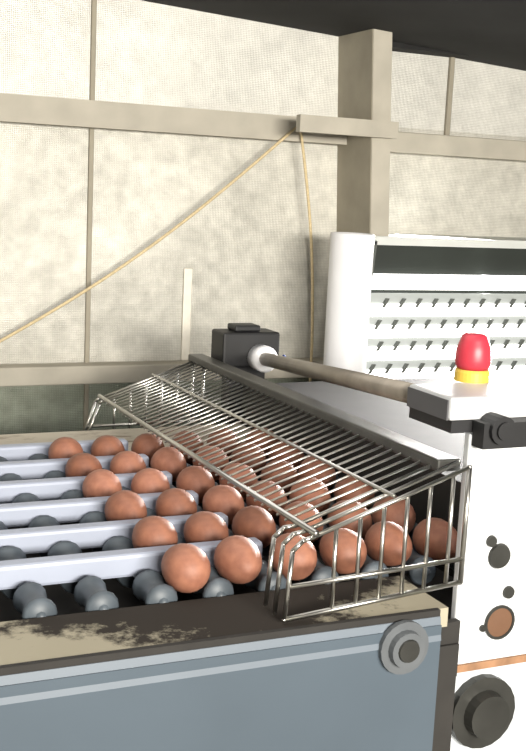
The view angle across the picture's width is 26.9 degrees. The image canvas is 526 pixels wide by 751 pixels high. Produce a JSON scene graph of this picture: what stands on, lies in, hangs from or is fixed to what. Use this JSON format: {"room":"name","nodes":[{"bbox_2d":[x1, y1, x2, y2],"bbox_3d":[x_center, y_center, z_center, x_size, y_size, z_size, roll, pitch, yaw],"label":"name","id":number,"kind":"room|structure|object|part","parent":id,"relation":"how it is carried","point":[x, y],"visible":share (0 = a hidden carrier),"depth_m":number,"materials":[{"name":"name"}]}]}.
{"room":"egg packing room","nodes":[
{"label":"egg packing room","id":0,"kind":"room"},
{"bbox_2d":[0,0,525,434],"bbox_3d":[-0.226,-0.087,2.455,4.800,1.900,0.120,-2,10,-24],"label":"wall","id":1,"kind":"structure","parent":0,"point":[247,250],"depth_m":2.36,"materials":[{"name":"painted plaster"}]},
{"bbox_2d":[83,0,96,430],"bbox_3d":[-0.371,-0.071,2.321,0.010,1.900,0.008,-2,10,-24],"label":"trim","id":2,"kind":"structure","parent":1,"relation":"attached to","point":[93,2],"depth_m":2.27,"materials":[{"name":"beige wood"}]},
{"bbox_2d":[0,127,313,381],"bbox_3d":[-0.244,0.166,2.366,0.760,1.430,0.006,-2,10,-24],"label":"rope","id":3,"kind":"object","parent":1,"relation":"hanging from","point":[294,128],"visible":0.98,"depth_m":2.34,"materials":[{"name":"fabric"}]},
{"bbox_2d":[0,357,323,386],"bbox_3d":[-0.195,-0.010,2.389,4.800,0.039,0.050,-2,10,-24],"label":"wall beam","id":4,"kind":"structure","parent":1,"relation":"attached to","point":[33,374],"depth_m":2.29,"materials":[{"name":"beige wood"}]},
{"bbox_2d":[181,268,192,359],"bbox_3d":[-0.167,-0.133,2.403,0.020,0.202,0.006,-2,10,-24],"label":"trim","id":5,"kind":"structure","parent":1,"relation":"attached to","point":[188,272],"depth_m":2.40,"materials":[{"name":"metal"}]},
{"bbox_2d":[0,93,398,144],"bbox_3d":[-1.040,-0.497,1.844,2.835,0.053,0.175,-2,10,-24],"label":"horizontal beam","id":6,"kind":"structure","parent":1,"relation":"attached to","point":[14,108],"depth_m":2.27,"materials":[{"name":"beige wood"}]},
{"bbox_2d":[337,29,391,235],"bbox_3d":[0.222,-0.075,2.507,0.149,1.900,0.155,-2,10,-24],"label":"vertical post","id":7,"kind":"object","parent":1,"relation":"attached to","point":[364,57],"depth_m":2.38,"materials":[{"name":"beige wood"}]},
{"bbox_2d":[366,233,525,378],"bbox_3d":[0.650,-0.032,2.690,1.136,0.596,0.191,-2,10,-24],"label":"panel","id":8,"kind":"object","parent":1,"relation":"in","point":[428,291],"depth_m":2.46,"materials":[{"name":"paint"}]},
{"bbox_2d":[444,57,454,134],"bbox_3d":[0.443,-0.796,2.552,0.012,0.472,0.010,-2,10,-24],"label":"trim","id":9,"kind":"structure","parent":1,"relation":"attached to","point":[451,59],"depth_m":2.57,"materials":[{"name":"beige wood"}]},
{"bbox_2d":[390,131,525,161],"bbox_3d":[1.120,-0.557,2.885,1.968,0.047,0.045,-2,10,-24],"label":"trim","id":10,"kind":"structure","parent":1,"relation":"attached to","point":[407,142],"depth_m":2.56,"materials":[{"name":"beige wood"}]},
{"bbox_2d":[142,0,525,70],"bbox_3d":[0.597,-0.596,0.587,5.040,0.598,3.970,-2,10,-24],"label":"ceiling","id":11,"kind":"structure","parent":0,"point":[492,32],"depth_m":2.22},
{"bbox_3d":[0.512,1.215,0.891,4.800,0.080,3.970,-2,10,-24],"label":"floor","id":12,"kind":"structure","parent":0,"visible":0},
{"bbox_2d":[0,354,471,750],"bbox_3d":[-0.581,0.533,1.317,1.490,1.022,0.955,-2,10,-24],"label":"conveyor","id":13,"kind":"object","parent":12,"relation":"on","point":[98,652],"depth_m":1.07,"materials":[{"name":"grey metal"}]},
{"bbox_2d":[48,437,82,458],"bbox_3d":[-0.280,0.110,1.554,0.049,0.049,0.065,-1,10,-22],"label":"egg","id":14,"kind":"object","parent":13,"relation":"on","point":[63,447],"visible":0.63,"depth_m":1.53,"materials":[{"name":"brown food"}]},
{"bbox_2d":[65,453,101,476],"bbox_3d":[-0.240,0.127,1.468,0.048,0.048,0.065,-2,11,-26],"label":"egg","id":15,"kind":"object","parent":13,"relation":"on","point":[80,464],"visible":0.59,"depth_m":1.44,"materials":[{"name":"brown food"}]},
{"bbox_2d":[82,469,121,497],"bbox_3d":[-0.201,0.143,1.380,0.048,0.048,0.065,-2,11,-26],"label":"egg","id":16,"kind":"object","parent":13,"relation":"on","point":[100,482],"visible":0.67,"depth_m":1.36,"materials":[{"name":"brown food"}]},
{"bbox_2d":[90,435,124,455],"bbox_3d":[-0.224,0.109,1.577,0.048,0.048,0.065,-1,10,-23],"label":"egg","id":17,"kind":"object","parent":13,"relation":"on","point":[106,445],"visible":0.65,"depth_m":1.55,"materials":[{"name":"brown food"}]},
{"bbox_2d":[104,490,146,520],"bbox_3d":[-0.160,0.160,1.290,0.048,0.048,0.065,-2,11,-26],"label":"egg","id":18,"kind":"object","parent":13,"relation":"on","point":[123,504],"visible":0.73,"depth_m":1.27,"materials":[{"name":"brown food"}]},
{"bbox_2d":[109,451,145,473],"bbox_3d":[-0.184,0.125,1.490,0.048,0.048,0.065,-1,10,-23],"label":"egg","id":19,"kind":"object","parent":13,"relation":"on","point":[123,462],"visible":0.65,"depth_m":1.47,"materials":[{"name":"brown food"}]},
{"bbox_2d":[131,433,164,466],"bbox_3d":[-0.169,0.107,1.602,0.048,0.048,0.065,-1,10,-22],"label":"egg","id":20,"kind":"object","parent":13,"relation":"on","point":[147,444],"visible":0.6,"depth_m":1.58,"materials":[{"name":"brown food"}]},
{"bbox_2d":[131,468,169,493],"bbox_3d":[-0.145,0.142,1.404,0.048,0.048,0.065,-1,10,-22],"label":"egg","id":21,"kind":"object","parent":13,"relation":"on","point":[148,480],"visible":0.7,"depth_m":1.38,"materials":[{"name":"brown food"}]},
{"bbox_2d":[132,516,177,547],"bbox_3d":[-0.119,0.177,1.201,0.049,0.049,0.065,-1,10,-23],"label":"egg","id":22,"kind":"object","parent":13,"relation":"on","point":[150,531],"visible":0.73,"depth_m":1.18,"materials":[{"name":"brown food"}]},
{"bbox_2d":[150,447,186,481],"bbox_3d":[-0.129,0.124,1.515,0.048,0.048,0.065,-1,10,-22],"label":"egg","id":23,"kind":"object","parent":13,"relation":"on","point":[169,459],"visible":0.73,"depth_m":1.50,"materials":[{"name":"brown food"}]},
{"bbox_2d":[155,488,196,516],"bbox_3d":[-0.105,0.158,1.316,0.048,0.048,0.065,-1,10,-23],"label":"egg","id":24,"kind":"object","parent":13,"relation":"on","point":[173,501],"visible":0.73,"depth_m":1.29,"materials":[{"name":"brown food"}]},
{"bbox_2d":[161,543,210,592],"bbox_3d":[-0.080,0.193,1.113,0.048,0.048,0.065,-2,10,-25],"label":"egg","id":25,"kind":"object","parent":13,"relation":"on","point":[185,567],"visible":1,"depth_m":1.09,"materials":[{"name":"brown food"}]},
{"bbox_2d":[170,431,203,463],"bbox_3d":[-0.114,0.106,1.628,0.049,0.049,0.065,-1,10,-22],"label":"egg","id":26,"kind":"object","parent":13,"relation":"on","point":[188,460],"visible":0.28,"depth_m":1.60,"materials":[{"name":"brown food"}]},
{"bbox_2d":[176,466,214,503],"bbox_3d":[-0.089,0.141,1.426,0.049,0.049,0.065,-1,10,-22],"label":"egg","id":27,"kind":"object","parent":13,"relation":"on","point":[198,479],"visible":0.79,"depth_m":1.40,"materials":[{"name":"brown food"}]},
{"bbox_2d":[183,511,228,542],"bbox_3d":[-0.065,0.175,1.227,0.048,0.048,0.065,-2,10,-25],"label":"egg","id":28,"kind":"object","parent":13,"relation":"on","point":[203,526],"visible":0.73,"depth_m":1.20,"materials":[{"name":"brown food"}]},
{"bbox_2d":[193,446,228,480],"bbox_3d":[-0.074,0.122,1.541,0.049,0.049,0.065,-2,11,-26],"label":"egg","id":29,"kind":"object","parent":13,"relation":"on","point":[195,463],"visible":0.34,"depth_m":1.52,"materials":[{"name":"brown food"}]},
{"bbox_3d":[-0.462,0.690,0.892,1.352,0.864,0.012,-2,10,-24],"label":"panel","id":30,"kind":"part","parent":13,"relation":"part of","materials":[{"name":"blue paint"}]},
{"bbox_2d":[202,485,243,524],"bbox_3d":[-0.050,0.157,1.340,0.048,0.048,0.065,-2,11,-25],"label":"egg","id":31,"kind":"object","parent":13,"relation":"on","point":[225,499],"visible":0.72,"depth_m":1.32,"materials":[{"name":"brown food"}]},
{"bbox_2d":[206,428,239,459],"bbox_3d":[-0.058,0.104,1.652,0.048,0.048,0.065,-1,10,-23],"label":"egg","id":32,"kind":"object","parent":13,"relation":"on","point":[225,429],"visible":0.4,"depth_m":1.63,"materials":[{"name":"brown food"}]},
{"bbox_2d":[0,500,458,678],"bbox_3d":[-0.599,0.239,1.209,1.384,0.035,0.823,-2,10,-24],"label":"frame","id":33,"kind":"object","parent":13,"relation":"on","point":[440,661],"depth_m":1.09,"materials":[{"name":"black metal"}]},
{"bbox_2d":[214,535,261,583],"bbox_3d":[-0.025,0.192,1.139,0.048,0.048,0.065,-1,10,-22],"label":"egg","id":34,"kind":"object","parent":13,"relation":"on","point":[237,559],"visible":0.99,"depth_m":1.12,"materials":[{"name":"brown food"}]},
{"bbox_2d":[219,463,257,499],"bbox_3d":[-0.034,0.139,1.452,0.049,0.049,0.065,-2,10,-24],"label":"egg","id":35,"kind":"object","parent":13,"relation":"on","point":[222,482],"visible":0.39,"depth_m":1.43,"materials":[{"name":"brown food"}]},
{"bbox_2d":[231,442,265,474],"bbox_3d":[-0.019,0.120,1.566,0.048,0.048,0.065,-2,10,-25],"label":"egg","id":36,"kind":"object","parent":13,"relation":"on","point":[241,444],"visible":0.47,"depth_m":1.55,"materials":[{"name":"brown food"}]},
{"bbox_2d":[232,505,275,547],"bbox_3d":[-0.009,0.174,1.250,0.048,0.048,0.065,-1,10,-22],"label":"egg","id":37,"kind":"object","parent":13,"relation":"on","point":[257,522],"visible":0.81,"depth_m":1.23,"materials":[{"name":"brown food"}]},
{"bbox_2d":[245,428,278,458],"bbox_3d":[-0.003,0.103,1.677,0.049,0.049,0.066,-2,11,-26],"label":"egg","id":38,"kind":"object","parent":13,"relation":"on","point":[258,431],"visible":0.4,"depth_m":1.65,"materials":[{"name":"brown food"}]},
{"bbox_2d":[246,480,286,518],"bbox_3d":[0.006,0.155,1.364,0.048,0.048,0.065,-2,10,-25],"label":"egg","id":39,"kind":"object","parent":13,"relation":"on","point":[249,500],"visible":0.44,"depth_m":1.34,"materials":[{"name":"brown food"}]},
{"bbox_3d":[-0.045,0.101,1.490,0.226,0.178,0.925,-1,10,-22],"label":"wire egg guard","id":40,"kind":"part","parent":13,"relation":"part of","materials":[{"name":"silver metal"}]},
{"bbox_2d":[261,460,298,495],"bbox_3d":[0.021,0.137,1.477,0.049,0.049,0.065,-2,10,-24],"label":"egg","id":41,"kind":"object","parent":13,"relation":"on","point":[280,464],"visible":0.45,"depth_m":1.45,"materials":[{"name":"brown food"}]},
{"bbox_2d":[269,440,304,470],"bbox_3d":[0.036,0.119,1.591,0.049,0.049,0.065,-2,11,-26],"label":"egg","id":42,"kind":"object","parent":13,"relation":"on","point":[292,459],"visible":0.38,"depth_m":1.57,"materials":[{"name":"brown food"}]},
{"bbox_2d":[269,533,316,579],"bbox_3d":[0.030,0.190,1.164,0.048,0.048,0.065,-1,10,-22],"label":"egg","id":43,"kind":"object","parent":13,"relation":"on","point":[305,559],"visible":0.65,"depth_m":1.14,"materials":[{"name":"brown food"}]},
{"bbox_2d":[279,501,322,542],"bbox_3d":[0.046,0.172,1.276,0.048,0.048,0.065,-1,10,-23],"label":"egg","id":44,"kind":"object","parent":13,"relation":"on","point":[308,514],"visible":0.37,"depth_m":1.26,"materials":[{"name":"brown food"}]},
{"bbox_2d":[289,477,330,512],"bbox_3d":[0.061,0.154,1.389,0.049,0.049,0.066,-2,11,-26],"label":"egg","id":45,"kind":"object","parent":13,"relation":"on","point":[319,484],"visible":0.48,"depth_m":1.37,"materials":[{"name":"brown food"}]},
{"bbox_2d":[298,456,335,488],"bbox_3d":[0.075,0.135,1.503,0.048,0.048,0.065,-1,10,-23],"label":"egg","id":46,"kind":"object","parent":13,"relation":"on","point":[333,478],"visible":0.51,"depth_m":1.48,"materials":[{"name":"brown food"}]},
{"bbox_2d":[319,528,366,573],"bbox_3d":[0.085,0.188,1.190,0.048,0.048,0.065,-1,10,-22],"label":"egg","id":47,"kind":"object","parent":13,"relation":"on","point":[347,538],"visible":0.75,"depth_m":1.17,"materials":[{"name":"brown food"}]},
{"bbox_2d":[328,500,371,538],"bbox_3d":[0.101,0.171,1.301,0.049,0.049,0.065,-2,11,-25],"label":"egg","id":48,"kind":"object","parent":13,"relation":"on","point":[367,520],"visible":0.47,"depth_m":1.28,"materials":[{"name":"brown food"}]},
{"bbox_2d":[334,477,374,509],"bbox_3d":[0.116,0.152,1.415,0.049,0.049,0.065,-1,10,-22],"label":"egg","id":49,"kind":"object","parent":13,"relation":"on","point":[349,479],"visible":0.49,"depth_m":1.39,"materials":[{"name":"brown food"}]},
{"bbox_2d":[364,521,411,565],"bbox_3d":[0.140,0.187,1.215,0.048,0.048,0.065,-2,10,-24],"label":"egg","id":50,"kind":"object","parent":13,"relation":"on","point":[393,542],"visible":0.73,"depth_m":1.20,"materials":[{"name":"brown food"}]},
{"bbox_2d":[372,496,415,532],"bbox_3d":[0.156,0.169,1.326,0.049,0.049,0.065,-2,10,-24],"label":"egg","id":51,"kind":"object","parent":13,"relation":"on","point":[395,513],"visible":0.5,"depth_m":1.30,"materials":[{"name":"brown food"}]},
{"bbox_2d":[413,518,456,560],"bbox_3d":[0.197,0.186,1.236,0.048,0.048,0.065,-2,11,-26],"label":"egg","id":52,"kind":"object","parent":13,"relation":"on","point":[438,527],"visible":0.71,"depth_m":1.22,"materials":[{"name":"brown food"}]},
{"bbox_3d":[0.164,0.672,1.188,0.034,0.858,0.008,-2,10,-24],"label":"shadow plate","id":53,"kind":"part","parent":13,"relation":"part of","materials":[{"name":"grey metal"}]},
{"bbox_2d":[211,323,285,423],"bbox_3d":[0.040,0.425,2.053,0.312,1.050,0.060,-2,10,-24],"label":"motor","id":54,"kind":"object","parent":12,"relation":"on","point":[231,346],"visible":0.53,"depth_m":1.91,"materials":[{"name":"black plastic"}]},
{"bbox_3d":[-0.033,-0.084,1.923,0.048,0.011,0.040,-2,10,-24],"label":"knob","id":55,"kind":"part","parent":54,"relation":"part of","materials":[{"name":"black plastic"}]},
{"bbox_2d":[323,232,374,372],"bbox_3d":[0.156,0.301,2.356,0.090,1.204,0.090,-2,10,-24],"label":"machine side panel","id":56,"kind":"object","parent":12,"relation":"on","point":[350,254],"visible":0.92,"depth_m":2.24,"materials":[{"name":"white metal"}]},
{"bbox_2d":[241,332,525,750],"bbox_3d":[0.380,0.454,1.701,0.838,1.139,0.854,-2,10,-24],"label":"machine","id":57,"kind":"object","parent":12,"relation":"on","point":[489,710],"depth_m":1.16,"materials":[{"name":"white paint"}]},
{"bbox_3d":[0.340,0.001,1.212,0.388,0.088,0.106,-2,10,-24],"label":"emergency stop button","id":58,"kind":"part","parent":57,"relation":"part of","materials":[{"name":"red plastic"}]},
{"bbox_3d":[0.545,0.687,1.386,0.806,0.799,0.010,-2,10,-24],"label":"plate","id":59,"kind":"part","parent":57,"relation":"part of","materials":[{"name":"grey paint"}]},
{"bbox_3d":[0.570,0.171,1.295,0.810,0.250,0.010,-2,10,-24],"label":"plate","id":60,"kind":"part","parent":57,"relation":"part of","materials":[{"name":"white paint"}]}
]}

